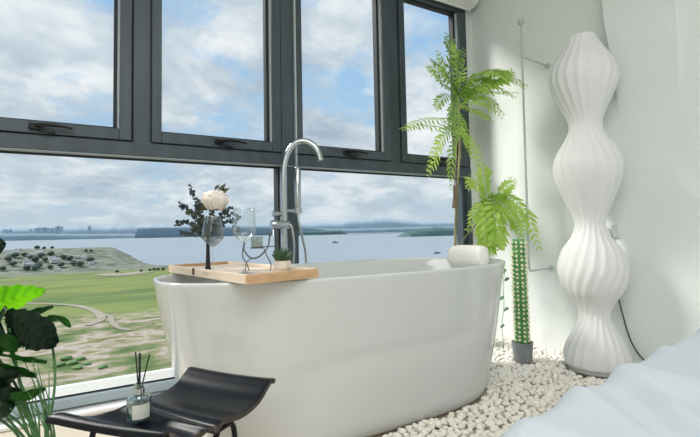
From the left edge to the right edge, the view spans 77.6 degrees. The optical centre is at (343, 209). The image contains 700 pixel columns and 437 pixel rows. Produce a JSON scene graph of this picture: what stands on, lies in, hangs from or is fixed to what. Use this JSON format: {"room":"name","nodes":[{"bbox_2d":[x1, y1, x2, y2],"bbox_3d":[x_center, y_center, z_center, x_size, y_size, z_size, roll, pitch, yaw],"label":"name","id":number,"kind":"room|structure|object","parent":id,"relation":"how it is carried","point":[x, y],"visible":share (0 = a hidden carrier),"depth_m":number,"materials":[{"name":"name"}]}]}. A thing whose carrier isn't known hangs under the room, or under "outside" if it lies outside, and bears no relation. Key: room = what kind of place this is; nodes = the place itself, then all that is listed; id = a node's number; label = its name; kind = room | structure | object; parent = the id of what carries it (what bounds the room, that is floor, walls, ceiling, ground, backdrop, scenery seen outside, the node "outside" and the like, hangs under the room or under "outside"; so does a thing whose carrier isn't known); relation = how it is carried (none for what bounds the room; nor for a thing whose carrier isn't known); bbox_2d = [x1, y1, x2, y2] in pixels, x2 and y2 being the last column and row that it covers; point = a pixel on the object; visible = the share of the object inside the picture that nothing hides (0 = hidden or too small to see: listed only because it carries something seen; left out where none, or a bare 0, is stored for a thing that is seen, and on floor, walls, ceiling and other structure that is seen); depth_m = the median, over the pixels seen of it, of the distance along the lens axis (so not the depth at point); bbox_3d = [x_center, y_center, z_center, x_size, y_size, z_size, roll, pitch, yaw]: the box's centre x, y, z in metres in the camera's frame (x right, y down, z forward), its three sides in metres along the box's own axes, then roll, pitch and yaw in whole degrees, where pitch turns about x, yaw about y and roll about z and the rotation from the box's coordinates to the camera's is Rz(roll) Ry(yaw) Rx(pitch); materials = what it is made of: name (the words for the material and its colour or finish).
{"room":"hotel room","nodes":[
{"label":"hotel room","id":0,"kind":"room"},
{"bbox_2d":[294,207,301,212],"bbox_3d":[-0.243,0.007,2.333,0.042,0.030,0.042,1,-3,-30],"label":"handle","id":1,"kind":"object","parent":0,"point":[297,209],"depth_m":2.31,"materials":[{"name":"silver metal"}]},
{"bbox_2d":[0,348,607,436],"bbox_3d":[0.152,0.802,-0.130,4.950,0.100,5.110,1,-3,-30],"label":"floor","id":2,"kind":"structure","parent":0,"point":[60,431],"depth_m":1.71,"materials":[{"name":"tile"}]},
{"bbox_2d":[0,238,70,436],"bbox_3d":[-0.889,0.447,1.209,0.304,0.786,0.210,1,-3,-30],"label":"potted plant","id":3,"kind":"object","parent":2,"relation":"on","point":[28,329],"visible":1,"depth_m":1.18,"materials":[{"name":"green plant"}]},
{"bbox_2d":[45,403,218,436],"bbox_3d":[-0.482,0.647,0.971,0.335,0.347,0.302,1,-3,-30],"label":"stool","id":4,"kind":"object","parent":2,"relation":"on","point":[161,423],"visible":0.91,"depth_m":0.98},
{"bbox_2d":[126,352,151,419],"bbox_3d":[-0.474,0.408,1.010,0.053,0.150,0.054,1,-3,-30],"label":"reed diffuser","id":5,"kind":"object","parent":4,"relation":"on","point":[139,411],"visible":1,"depth_m":1.00,"materials":[{"name":"clear glass"}]},
{"bbox_2d":[126,382,151,419],"bbox_3d":[-0.473,0.444,1.008,0.053,0.079,0.054,1,-3,-30],"label":"bottle","id":6,"kind":"object","parent":5,"relation":"attached to","point":[139,411],"depth_m":0.99,"materials":[{"name":"clear glass"}]},
{"bbox_2d":[132,367,275,436],"bbox_3d":[-0.361,0.647,1.152,0.356,0.361,0.385,1,-3,-30],"label":"stool","id":7,"kind":"object","parent":2,"relation":"on","point":[217,399],"visible":0.76,"depth_m":1.17,"materials":[{"name":"leather"}]},
{"bbox_2d":[270,138,323,263],"bbox_3d":[-0.242,0.252,2.280,0.259,1.261,0.166,1,-3,-30],"label":"faucet","id":8,"kind":"object","parent":2,"relation":"on","point":[283,224],"visible":0.7,"depth_m":2.29,"materials":[{"name":"silver metal"}]},
{"bbox_2d":[399,33,542,255],"bbox_3d":[0.676,-0.131,2.631,0.868,2.026,0.563,1,-3,-30],"label":"feathery plant","id":9,"kind":"object","parent":2,"relation":"on","point":[495,237],"visible":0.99,"depth_m":2.69,"materials":[{"name":"green plant"}]},
{"bbox_2d":[475,429,483,434],"bbox_3d":[0.501,0.819,1.595,0.034,0.025,0.027,-2,-3,19],"label":"pebble","id":10,"kind":"object","parent":2,"relation":"on","point":[479,431],"visible":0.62,"depth_m":1.59,"materials":[{"name":"stone"}]},
{"bbox_2d":[488,432,496,436],"bbox_3d":[0.535,0.814,1.561,0.043,0.037,0.032,-4,-4,44],"label":"pebble","id":11,"kind":"object","parent":2,"relation":"on","point":[490,434],"visible":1,"depth_m":1.56,"materials":[{"name":"stone"}]},
{"bbox_2d":[402,334,606,436],"bbox_3d":[0.689,0.831,1.968,1.748,0.034,1.626,1,-3,-30],"label":"pebble bed","id":12,"kind":"object","parent":2,"relation":"on","point":[543,360],"visible":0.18,"depth_m":2.35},
{"bbox_2d":[153,257,504,436],"bbox_3d":[0.054,0.557,1.961,1.677,0.594,0.749,1,-3,-30],"label":"bathtub","id":13,"kind":"object","parent":12,"relation":"on","point":[359,348],"visible":0.85,"depth_m":1.54,"materials":[{"name":"ceramic"}]},
{"bbox_2d":[168,261,318,284],"bbox_3d":[-0.412,0.235,1.668,0.404,0.030,0.721,1,-3,-30],"label":"tray","id":14,"kind":"object","parent":13,"relation":"on","point":[226,271],"visible":0.95,"depth_m":1.52,"materials":[{"name":"brown wood"}]},
{"bbox_2d":[205,236,210,269],"bbox_3d":[-0.521,0.169,1.675,0.024,0.131,0.024,1,-3,-30],"label":"bud vase","id":15,"kind":"object","parent":14,"relation":"on","point":[207,266],"visible":0.89,"depth_m":1.67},
{"bbox_2d":[174,183,241,238],"bbox_3d":[-0.509,0.051,1.678,0.261,0.307,0.126,1,-3,-30],"label":"flower bouquet","id":16,"kind":"object","parent":15,"relation":"in","point":[213,200],"visible":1,"depth_m":1.68,"materials":[{"name":"white plant"}]},
{"bbox_2d":[202,216,223,273],"bbox_3d":[-0.470,0.127,1.568,0.078,0.203,0.078,1,-3,-30],"label":"wine glass","id":17,"kind":"object","parent":14,"relation":"on","point":[207,216],"visible":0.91,"depth_m":1.57,"materials":[{"name":"glass"}]},
{"bbox_2d":[232,208,255,273],"bbox_3d":[-0.345,0.110,1.514,0.081,0.224,0.081,1,-3,-30],"label":"wine glass","id":18,"kind":"object","parent":14,"relation":"on","point":[246,272],"visible":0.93,"depth_m":1.50,"materials":[{"name":"glass"}]},
{"bbox_2d":[242,232,275,270],"bbox_3d":[-0.284,0.144,1.482,0.121,0.136,0.055,1,-3,-30],"label":"candle holder","id":19,"kind":"object","parent":14,"relation":"on","point":[254,244],"visible":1,"depth_m":1.47,"materials":[{"name":"metal"}]},
{"bbox_2d":[251,237,261,246],"bbox_3d":[-0.293,0.110,1.475,0.040,0.035,0.040,1,-3,-30],"label":"glass cup","id":20,"kind":"object","parent":19,"relation":"on","point":[254,244],"depth_m":1.46,"materials":[{"name":"clear glass"}]},
{"bbox_2d":[272,247,292,271],"bbox_3d":[-0.208,0.174,1.484,0.077,0.089,0.077,1,-3,-30],"label":"potted succulent","id":21,"kind":"object","parent":14,"relation":"on","point":[282,262],"visible":0.99,"depth_m":1.46,"materials":[{"name":"plant"}]},
{"bbox_2d":[273,260,291,271],"bbox_3d":[-0.207,0.197,1.483,0.063,0.043,0.063,-3,-4,38],"label":"pot","id":22,"kind":"object","parent":21,"relation":"attached to","point":[279,265],"depth_m":1.46,"materials":[{"name":"ceramic"}]},
{"bbox_2d":[447,245,488,265],"bbox_3d":[0.687,0.252,2.349,0.119,0.116,0.236,1,-3,-30],"label":"pillow","id":23,"kind":"object","parent":13,"relation":"on","point":[459,255],"visible":0.92,"depth_m":2.32,"materials":[{"name":"fabric"}]},
{"bbox_2d":[392,432,401,436],"bbox_3d":[0.194,0.820,1.567,0.041,0.034,0.036,-2,-3,23],"label":"pebble","id":24,"kind":"object","parent":12,"relation":"in","point":[394,433],"visible":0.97,"depth_m":1.57,"materials":[{"name":"stone"}]},
{"bbox_2d":[397,428,406,435],"bbox_3d":[0.216,0.823,1.609,0.040,0.037,0.037,-2,-3,17],"label":"pebble","id":25,"kind":"object","parent":12,"relation":"in","point":[401,431],"visible":0.78,"depth_m":1.60,"materials":[{"name":"stone"}]},
{"bbox_2d":[405,425,412,432],"bbox_3d":[0.246,0.824,1.631,0.041,0.043,0.043,-2,-3,13],"label":"pebble","id":26,"kind":"object","parent":12,"relation":"in","point":[408,427],"visible":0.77,"depth_m":1.62,"materials":[{"name":"stone"}]},
{"bbox_2d":[412,423,418,430],"bbox_3d":[0.274,0.820,1.637,0.028,0.030,0.039,-2,-3,12],"label":"pebble","id":27,"kind":"object","parent":12,"relation":"in","point":[414,425],"visible":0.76,"depth_m":1.63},
{"bbox_2d":[416,425,423,432],"bbox_3d":[0.285,0.817,1.616,0.038,0.038,0.041,0,-3,-22],"label":"pebble","id":28,"kind":"object","parent":12,"relation":"in","point":[419,427],"visible":0.82,"depth_m":1.61,"materials":[{"name":"stone"}]},
{"bbox_2d":[421,429,427,435],"bbox_3d":[0.295,0.818,1.592,0.035,0.031,0.032,-1,-3,-3],"label":"pebble","id":29,"kind":"object","parent":12,"relation":"in","point":[424,431],"visible":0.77,"depth_m":1.58,"materials":[{"name":"stone"}]},
{"bbox_2d":[421,419,428,425],"bbox_3d":[0.315,0.822,1.674,0.037,0.032,0.034,-3,-3,31],"label":"pebble","id":30,"kind":"object","parent":12,"relation":"in","point":[425,421],"visible":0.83,"depth_m":1.67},
{"bbox_2d":[424,426,431,433],"bbox_3d":[0.311,0.820,1.613,0.042,0.036,0.030,-4,-4,41],"label":"pebble","id":31,"kind":"object","parent":12,"relation":"in","point":[428,428],"visible":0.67,"depth_m":1.61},
{"bbox_2d":[434,419,441,427],"bbox_3d":[0.358,0.820,1.661,0.039,0.031,0.037,-3,-3,29],"label":"pebble","id":32,"kind":"object","parent":12,"relation":"in","point":[437,423],"visible":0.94,"depth_m":1.65,"materials":[{"name":"stone"}]},
{"bbox_2d":[434,432,443,436],"bbox_3d":[0.345,0.818,1.575,0.040,0.036,0.032,-3,-3,26],"label":"pebble","id":33,"kind":"object","parent":12,"relation":"in","point":[438,434],"visible":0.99,"depth_m":1.57,"materials":[{"name":"stone"}]},
{"bbox_2d":[440,429,446,436],"bbox_3d":[0.367,0.819,1.590,0.034,0.036,0.041,-3,-4,34],"label":"pebble","id":34,"kind":"object","parent":12,"relation":"in","point":[444,431],"visible":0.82,"depth_m":1.58,"materials":[{"name":"stone"}]},
{"bbox_2d":[439,419,447,425],"bbox_3d":[0.384,0.819,1.669,0.041,0.032,0.031,-3,-4,35],"label":"pebble","id":35,"kind":"object","parent":12,"relation":"in","point":[443,422],"visible":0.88,"depth_m":1.66,"materials":[{"name":"stone"}]},
{"bbox_2d":[446,429,454,434],"bbox_3d":[0.390,0.818,1.583,0.033,0.037,0.042,2,-4,-42],"label":"pebble","id":36,"kind":"object","parent":12,"relation":"in","point":[450,432],"visible":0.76,"depth_m":1.58,"materials":[{"name":"stone"}]},
{"bbox_2d":[450,423,459,430],"bbox_3d":[0.417,0.818,1.631,0.038,0.042,0.043,1,-4,-41],"label":"pebble","id":37,"kind":"object","parent":12,"relation":"in","point":[453,425],"visible":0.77,"depth_m":1.62,"materials":[{"name":"stone"}]},
{"bbox_2d":[454,417,460,424],"bbox_3d":[0.441,0.822,1.681,0.040,0.032,0.034,-3,-3,26],"label":"pebble","id":38,"kind":"object","parent":12,"relation":"in","point":[456,420],"visible":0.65,"depth_m":1.67,"materials":[{"name":"stone"}]},
{"bbox_2d":[456,411,465,419],"bbox_3d":[0.469,0.821,1.730,0.041,0.037,0.035,-3,-3,30],"label":"pebble","id":39,"kind":"object","parent":12,"relation":"in","point":[459,413],"visible":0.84,"depth_m":1.72,"materials":[{"name":"stone"}]},
{"bbox_2d":[458,424,464,430],"bbox_3d":[0.441,0.819,1.633,0.039,0.034,0.033,-2,-3,15],"label":"pebble","id":40,"kind":"object","parent":12,"relation":"in","point":[461,426],"visible":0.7,"depth_m":1.62,"materials":[{"name":"stone"}]},
{"bbox_2d":[461,429,468,435],"bbox_3d":[0.444,0.814,1.586,0.034,0.025,0.033,1,-4,-41],"label":"pebble","id":41,"kind":"object","parent":12,"relation":"in","point":[466,432],"visible":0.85,"depth_m":1.58,"materials":[{"name":"stone"}]},
{"bbox_2d":[461,407,468,413],"bbox_3d":[0.498,0.823,1.780,0.034,0.034,0.039,2,-4,-44],"label":"pebble","id":42,"kind":"object","parent":12,"relation":"in","point":[465,410],"visible":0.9,"depth_m":1.77,"materials":[{"name":"stone"}]},
{"bbox_2d":[467,420,475,427],"bbox_3d":[0.489,0.820,1.660,0.041,0.040,0.042,-1,-3,7],"label":"pebble","id":43,"kind":"object","parent":12,"relation":"in","point":[473,424],"visible":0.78,"depth_m":1.65,"materials":[{"name":"stone"}]},
{"bbox_2d":[469,414,476,419],"bbox_3d":[0.511,0.823,1.718,0.039,0.042,0.045,-1,-3,4],"label":"pebble","id":44,"kind":"object","parent":12,"relation":"in","point":[474,416],"visible":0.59,"depth_m":1.71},
{"bbox_2d":[474,419,481,423],"bbox_3d":[0.515,0.816,1.671,0.038,0.032,0.038,0,-3,-25],"label":"pebble","id":45,"kind":"object","parent":12,"relation":"in","point":[476,421],"visible":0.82,"depth_m":1.66,"materials":[{"name":"stone"}]},
{"bbox_2d":[476,424,483,430],"bbox_3d":[0.512,0.818,1.628,0.036,0.035,0.038,-1,-3,4],"label":"pebble","id":46,"kind":"object","parent":12,"relation":"in","point":[478,426],"visible":0.73,"depth_m":1.62,"materials":[{"name":"stone"}]},
{"bbox_2d":[481,396,488,400],"bbox_3d":[0.614,0.826,1.887,0.043,0.042,0.037,-3,-3,26],"label":"pebble","id":47,"kind":"object","parent":12,"relation":"in","point":[483,398],"visible":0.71,"depth_m":1.88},
{"bbox_2d":[484,420,495,427],"bbox_3d":[0.555,0.813,1.647,0.048,0.044,0.038,-2,-3,19],"label":"pebble","id":48,"kind":"object","parent":12,"relation":"in","point":[488,423],"visible":0.88,"depth_m":1.64,"materials":[{"name":"stone"}]},
{"bbox_2d":[487,412,495,416],"bbox_3d":[0.592,0.821,1.736,0.035,0.028,0.028,-1,-3,2],"label":"pebble","id":49,"kind":"object","parent":12,"relation":"in","point":[489,413],"visible":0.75,"depth_m":1.73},
{"bbox_2d":[488,406,495,411],"bbox_3d":[0.609,0.819,1.778,0.043,0.038,0.035,-1,-3,-9],"label":"pebble","id":50,"kind":"object","parent":12,"relation":"in","point":[492,408],"visible":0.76,"depth_m":1.77,"materials":[{"name":"stone"}]},
{"bbox_2d":[489,426,495,432],"bbox_3d":[0.550,0.812,1.601,0.030,0.040,0.046,-2,-3,12],"label":"pebble","id":51,"kind":"object","parent":12,"relation":"in","point":[492,429],"visible":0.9,"depth_m":1.59,"materials":[{"name":"stone"}]},
{"bbox_2d":[494,401,500,406],"bbox_3d":[0.652,0.824,1.841,0.034,0.032,0.030,1,-4,-38],"label":"pebble","id":52,"kind":"object","parent":12,"relation":"in","point":[497,403],"visible":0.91,"depth_m":1.83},
{"bbox_2d":[493,419,502,426],"bbox_3d":[0.590,0.816,1.662,0.041,0.034,0.034,-4,-4,44],"label":"pebble","id":53,"kind":"object","parent":12,"relation":"in","point":[498,422],"visible":0.83,"depth_m":1.65,"materials":[{"name":"stone"}]},
{"bbox_2d":[494,430,501,436],"bbox_3d":[0.560,0.814,1.566,0.044,0.044,0.037,-3,-4,37],"label":"pebble","id":54,"kind":"object","parent":12,"relation":"in","point":[497,433],"visible":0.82,"depth_m":1.56,"materials":[{"name":"stone"}]},
{"bbox_2d":[494,382,501,387],"bbox_3d":[0.737,0.837,2.067,0.042,0.033,0.032,-2,-3,24],"label":"pebble","id":55,"kind":"object","parent":12,"relation":"in","point":[497,384],"visible":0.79,"depth_m":2.06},
{"bbox_2d":[500,269,508,347],"bbox_3d":[1.018,0.624,2.750,0.100,0.493,0.021,1,-3,-30],"label":"trailing vine","id":56,"kind":"object","parent":12,"relation":"on","point":[506,278],"visible":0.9,"depth_m":2.75,"materials":[{"name":"plant"}]},
{"bbox_2d":[501,425,508,432],"bbox_3d":[0.599,0.811,1.597,0.039,0.045,0.045,1,-4,-40],"label":"pebble","id":57,"kind":"object","parent":12,"relation":"in","point":[504,428],"visible":0.57,"depth_m":1.59,"materials":[{"name":"stone"}]},
{"bbox_2d":[501,400,509,406],"bbox_3d":[0.687,0.822,1.840,0.035,0.030,0.039,-1,-3,-12],"label":"pebble","id":58,"kind":"object","parent":12,"relation":"in","point":[506,403],"visible":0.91,"depth_m":1.83,"materials":[{"name":"stone"}]},
{"bbox_2d":[503,378,509,384],"bbox_3d":[0.788,0.834,2.103,0.044,0.039,0.037,0,-3,-26],"label":"pebble","id":59,"kind":"object","parent":12,"relation":"in","point":[506,380],"visible":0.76,"depth_m":2.09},
{"bbox_2d":[504,412,511,419],"bbox_3d":[0.651,0.819,1.716,0.045,0.045,0.040,1,-4,-36],"label":"pebble","id":60,"kind":"object","parent":12,"relation":"in","point":[508,414],"visible":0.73,"depth_m":1.71,"materials":[{"name":"stone"}]},
{"bbox_2d":[505,407,512,411],"bbox_3d":[0.677,0.821,1.776,0.042,0.042,0.037,-2,-3,21],"label":"pebble","id":61,"kind":"object","parent":12,"relation":"in","point":[507,409],"visible":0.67,"depth_m":1.77,"materials":[{"name":"stone"}]},
{"bbox_2d":[508,416,517,422],"bbox_3d":[0.656,0.815,1.685,0.037,0.043,0.045,1,-4,-37],"label":"pebble","id":62,"kind":"object","parent":12,"relation":"in","point":[512,418],"visible":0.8,"depth_m":1.68,"materials":[{"name":"stone"}]},
{"bbox_2d":[511,406,518,413],"bbox_3d":[0.703,0.822,1.782,0.032,0.036,0.042,-1,-3,-8],"label":"pebble","id":63,"kind":"object","parent":12,"relation":"in","point":[515,409],"visible":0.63,"depth_m":1.77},
{"bbox_2d":[517,399,524,403],"bbox_3d":[0.757,0.821,1.859,0.032,0.022,0.031,-3,-5,34],"label":"pebble","id":64,"kind":"object","parent":12,"relation":"in","point":[520,401],"visible":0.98,"depth_m":1.85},
{"bbox_2d":[509,239,533,363],"bbox_3d":[0.996,0.508,2.443,0.116,0.679,0.116,1,-3,-30],"label":"cactus","id":65,"kind":"object","parent":12,"relation":"on","point":[522,345],"visible":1,"depth_m":2.42,"materials":[{"name":"plant"}]},
{"bbox_2d":[511,339,533,363],"bbox_3d":[1.001,0.793,2.428,0.116,0.107,0.116,1,-3,-30],"label":"pot","id":66,"kind":"object","parent":12,"relation":"on","point":[522,349],"depth_m":2.39,"materials":[{"name":"ceramic"}]},
{"bbox_2d":[523,408,531,413],"bbox_3d":[0.744,0.817,1.755,0.036,0.034,0.038,0,-3,-14],"label":"pebble","id":67,"kind":"object","parent":12,"relation":"in","point":[525,410],"visible":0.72,"depth_m":1.75,"materials":[{"name":"stone"}]},
{"bbox_2d":[525,400,533,406],"bbox_3d":[0.790,0.824,1.843,0.044,0.043,0.039,-1,-3,-4],"label":"pebble","id":68,"kind":"object","parent":12,"relation":"in","point":[529,403],"visible":0.85,"depth_m":1.83,"materials":[{"name":"stone"}]},
{"bbox_2d":[529,390,535,395],"bbox_3d":[0.849,0.824,1.951,0.038,0.045,0.046,-1,-3,4],"label":"pebble","id":69,"kind":"object","parent":12,"relation":"in","point":[532,392],"visible":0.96,"depth_m":1.94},
{"bbox_2d":[532,404,539,409],"bbox_3d":[0.800,0.822,1.805,0.035,0.039,0.040,2,-4,-45],"label":"pebble","id":70,"kind":"object","parent":12,"relation":"in","point":[536,406],"visible":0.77,"depth_m":1.80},
{"bbox_2d":[533,400,539,404],"bbox_3d":[0.820,0.820,1.839,0.043,0.039,0.041,-1,-3,-2],"label":"pebble","id":71,"kind":"object","parent":12,"relation":"in","point":[534,401],"visible":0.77,"depth_m":1.83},
{"bbox_2d":[537,408,545,412],"bbox_3d":[0.803,0.818,1.767,0.035,0.027,0.025,-2,-3,19],"label":"pebble","id":72,"kind":"object","parent":12,"relation":"in","point":[540,410],"visible":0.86,"depth_m":1.76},
{"bbox_2d":[540,402,546,407],"bbox_3d":[0.838,0.821,1.825,0.038,0.034,0.038,-1,-3,-11],"label":"pebble","id":73,"kind":"object","parent":12,"relation":"in","point":[544,404],"visible":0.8,"depth_m":1.82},
{"bbox_2d":[545,391,553,396],"bbox_3d":[0.912,0.822,1.921,0.039,0.036,0.040,0,-3,-19],"label":"pebble","id":74,"kind":"object","parent":12,"relation":"in","point":[548,393],"visible":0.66,"depth_m":1.92,"materials":[{"name":"stone"}]},
{"bbox_2d":[549,32,643,377],"bbox_3d":[1.313,-0.048,2.282,0.347,1.756,0.378,1,-3,-30],"label":"floor lamp","id":75,"kind":"object","parent":12,"relation":"on","point":[593,269],"visible":0.98,"depth_m":2.20,"materials":[{"name":"fabric"}]},
{"bbox_2d":[500,328,699,436],"bbox_3d":[1.402,0.507,0.463,1.917,0.502,2.073,1,-3,-30],"label":"bed","id":76,"kind":"object","parent":2,"relation":"on","point":[658,395],"visible":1,"depth_m":0.71,"materials":[{"name":"fabric"}]},
{"bbox_2d":[471,0,699,362],"bbox_3d":[2.208,-0.598,1.186,0.100,2.750,5.010,1,-3,-30],"label":"wall","id":77,"kind":"structure","parent":0,"point":[655,207],"depth_m":2.52,"materials":[{"name":"paint"}]},
{"bbox_2d":[0,393,158,432],"bbox_3d":[-1.020,0.872,1.927,4.749,0.016,0.077,1,-3,-30],"label":"window sill","id":78,"kind":"structure","parent":77,"relation":"in","point":[110,406],"depth_m":1.87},
{"bbox_2d":[0,0,477,422],"bbox_3d":[-0.974,-0.334,2.107,4.365,2.400,0.146,1,-3,-30],"label":"window","id":79,"kind":"structure","parent":77,"relation":"in","point":[137,101],"depth_m":2.42,"materials":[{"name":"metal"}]},
{"bbox_2d":[435,0,477,10],"bbox_3d":[-0.912,-1.542,2.136,4.300,0.145,0.111,1,-3,-30],"label":"roller blind","id":80,"kind":"object","parent":79,"relation":"attached to","point":[468,5],"visible":1,"depth_m":3.12,"materials":[{"name":"fabric"}]},
{"bbox_2d":[517,18,553,271],"bbox_3d":[1.193,-0.402,2.672,0.191,1.565,0.097,1,-3,-30],"label":"wall rail","id":81,"kind":"object","parent":77,"relation":"attached to","point":[521,21],"visible":0.98,"depth_m":2.67,"materials":[{"name":"metal"}]},
{"bbox_2d":[606,224,619,237],"bbox_3d":[1.453,0.119,2.364,0.034,0.076,0.076,1,-3,-30],"label":"power outlet","id":82,"kind":"object","parent":77,"relation":"attached to","point":[613,229],"visible":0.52,"depth_m":2.35,"materials":[{"name":"white plastic"}]},
{"bbox_2d":[611,225,618,236],"bbox_3d":[1.467,0.118,2.351,0.004,0.064,0.036,1,-3,-30],"label":"socket","id":83,"kind":"object","parent":82,"relation":"attached to","point":[614,228],"depth_m":2.35,"materials":[{"name":"plastic"}]},
{"bbox_2d":[602,0,681,136],"bbox_3d":[1.483,-1.073,2.215,0.170,1.666,0.283,1,-3,-30],"label":"wall panel","id":84,"kind":"object","parent":77,"relation":"attached to","point":[641,34],"depth_m":2.20,"materials":[{"name":"paint"}]},
{"label":"outside","id":85,"kind":"structure","parent":0,"visible":0},
{"bbox_2d":[0,218,453,233],"bbox_3d":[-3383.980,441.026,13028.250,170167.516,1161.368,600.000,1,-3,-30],"label":"hills","id":86,"kind":"structure","parent":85,"point":[373,222],"depth_m":8883.94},
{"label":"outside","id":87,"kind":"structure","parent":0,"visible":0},
{"bbox_2d":[0,226,453,240],"bbox_3d":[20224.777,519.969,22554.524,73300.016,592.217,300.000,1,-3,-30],"label":"shore","id":88,"kind":"structure","parent":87,"point":[30,236],"depth_m":8223.33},
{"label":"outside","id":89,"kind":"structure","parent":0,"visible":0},
{"bbox_2d":[134,227,328,237],"bbox_3d":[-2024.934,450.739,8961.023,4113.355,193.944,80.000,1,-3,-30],"label":"shore wooded","id":90,"kind":"structure","parent":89,"point":[159,232],"depth_m":8580.18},
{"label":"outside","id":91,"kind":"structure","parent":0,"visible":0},
{"bbox_2d":[299,230,345,234],"bbox_3d":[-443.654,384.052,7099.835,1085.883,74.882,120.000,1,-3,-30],"label":"spit","id":92,"kind":"structure","parent":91,"point":[332,232],"depth_m":7117.56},
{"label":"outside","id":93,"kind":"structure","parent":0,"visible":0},
{"bbox_2d":[0,247,173,390],"bbox_3d":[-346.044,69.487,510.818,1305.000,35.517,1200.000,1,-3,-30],"label":"terrain","id":94,"kind":"structure","parent":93,"point":[131,300],"depth_m":258.94,"materials":[{"name":"plant"}]},
{"bbox_2d":[4,256,11,260],"bbox_3d":[-481.550,71.358,624.865,10.909,8.924,10.155,-2,-3,16],"label":"tree","id":95,"kind":"object","parent":94,"relation":"on","point":[8,258],"visible":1,"depth_m":622.00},
{"bbox_2d":[9,261,16,265],"bbox_3d":[-459.143,75.789,604.775,10.088,8.570,9.673,0,-3,-12],"label":"tree","id":96,"kind":"object","parent":94,"relation":"on","point":[11,263],"visible":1,"depth_m":602.28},
{"bbox_2d":[11,252,19,256],"bbox_3d":[-486.726,68.241,645.076,10.599,9.315,11.386,0,-3,-25],"label":"tree","id":97,"kind":"object","parent":94,"relation":"on","point":[14,254],"visible":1,"depth_m":642.14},
{"bbox_2d":[22,265,30,269],"bbox_3d":[-426.406,78.895,586.640,9.120,8.015,9.797,-4,-4,44],"label":"tree","id":98,"kind":"object","parent":94,"relation":"on","point":[27,267],"visible":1,"depth_m":583.96,"materials":[{"name":"plant"}]},
{"bbox_2d":[23,259,30,264],"bbox_3d":[-450.260,74.942,619.383,11.188,7.075,9.925,1,-3,-30],"label":"house","id":99,"kind":"structure","parent":94,"relation":"on","point":[25,261],"depth_m":616.63,"materials":[{"name":"grey"}]},
{"bbox_2d":[31,256,38,260],"bbox_3d":[-449.196,72.803,633.909,10.367,9.111,11.137,-2,-3,8],"label":"tree","id":100,"kind":"object","parent":94,"relation":"on","point":[34,258],"visible":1,"depth_m":630.95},
{"bbox_2d":[32,264,39,269],"bbox_3d":[-413.206,78.808,585.128,10.887,9.494,9.151,0,-3,-14],"label":"tree","id":101,"kind":"object","parent":94,"relation":"on","point":[36,267],"visible":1,"depth_m":582.39,"materials":[{"name":"plant"}]},
{"bbox_2d":[49,258,60,262],"bbox_3d":[-421.341,74.521,635.885,15.609,7.048,13.852,1,-3,-30],"label":"house","id":102,"kind":"structure","parent":94,"relation":"on","point":[51,260],"depth_m":633.19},
{"bbox_2d":[52,362,65,366],"bbox_3d":[-101.582,55.544,155.251,3.610,1.696,4.318,-4,-4,41],"label":"bush","id":103,"kind":"object","parent":94,"relation":"on","point":[58,364],"visible":0.77,"depth_m":154.77,"materials":[{"name":"plant"}]},
{"bbox_2d":[59,355,72,360],"bbox_3d":[-104.117,55.896,162.963,4.847,1.904,4.052,-3,-4,36],"label":"bush","id":104,"kind":"object","parent":94,"relation":"on","point":[69,357],"visible":0.98,"depth_m":162.00,"materials":[{"name":"plant"}]},
{"bbox_2d":[65,360,77,364],"bbox_3d":[-98.179,55.553,157.211,4.155,1.632,3.474,1,-4,-41],"label":"bush","id":105,"kind":"object","parent":94,"relation":"on","point":[70,362],"visible":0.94,"depth_m":156.37,"materials":[{"name":"plant"}]},
{"bbox_2d":[72,365,82,369],"bbox_3d":[-92.449,55.177,151.463,3.807,1.495,3.183,-3,-4,38],"label":"bush","id":106,"kind":"object","parent":94,"relation":"on","point":[76,367],"visible":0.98,"depth_m":150.67,"materials":[{"name":"plant"}]},
{"bbox_2d":[75,261,83,265],"bbox_3d":[-377.516,78.277,623.736,10.864,8.887,10.113,0,-3,-21],"label":"tree","id":107,"kind":"object","parent":94,"relation":"on","point":[79,263],"visible":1,"depth_m":621.02,"materials":[{"name":"plant"}]},
{"bbox_2d":[74,356,85,360],"bbox_3d":[-97.973,55.786,162.089,3.251,1.527,3.887,-3,-4,38],"label":"bush","id":108,"kind":"object","parent":94,"relation":"on","point":[80,357],"visible":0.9,"depth_m":161.31,"materials":[{"name":"plant"}]},
{"bbox_2d":[97,364,107,368],"bbox_3d":[-84.062,55.038,151.652,3.030,1.424,3.624,-2,-3,11],"label":"bush","id":109,"kind":"object","parent":94,"relation":"on","point":[102,366],"visible":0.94,"depth_m":151.00,"materials":[{"name":"plant"}]},
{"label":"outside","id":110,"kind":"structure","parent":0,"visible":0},
{"bbox_2d":[4,232,453,265],"bbox_3d":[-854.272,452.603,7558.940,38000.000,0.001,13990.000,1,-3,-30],"label":"lake","id":111,"kind":"structure","parent":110,"point":[352,246],"depth_m":1470.77,"materials":[{"name":"liquid"}]},
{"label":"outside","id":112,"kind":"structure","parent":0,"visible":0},
{"bbox_2d":[26,303,105,324],"bbox_3d":[-175.429,62.514,265.374,52.268,0.406,119.907,1,-3,-30],"label":"path","id":113,"kind":"structure","parent":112,"point":[101,316],"depth_m":266.31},
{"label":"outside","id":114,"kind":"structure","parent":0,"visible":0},
{"bbox_2d":[396,227,453,236],"bbox_3d":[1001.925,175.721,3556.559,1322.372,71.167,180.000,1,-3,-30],"label":"island","id":115,"kind":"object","parent":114,"point":[434,231],"visible":0.43,"depth_m":3291.44,"materials":[{"name":"plant"}]},
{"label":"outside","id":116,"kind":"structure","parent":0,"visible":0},
{"bbox_2d":[104,313,132,330],"bbox_3d":[-122.755,59.913,232.929,13.963,0.396,62.190,1,-3,-30],"label":"path","id":117,"kind":"structure","parent":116,"point":[111,318],"depth_m":226.02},
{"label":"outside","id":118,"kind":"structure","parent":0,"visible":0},
{"bbox_2d":[93,271,155,275],"bbox_3d":[-262.567,77.532,525.372,69.405,0.283,50.851,1,-3,-30],"label":"path","id":119,"kind":"structure","parent":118,"point":[137,272],"depth_m":523.33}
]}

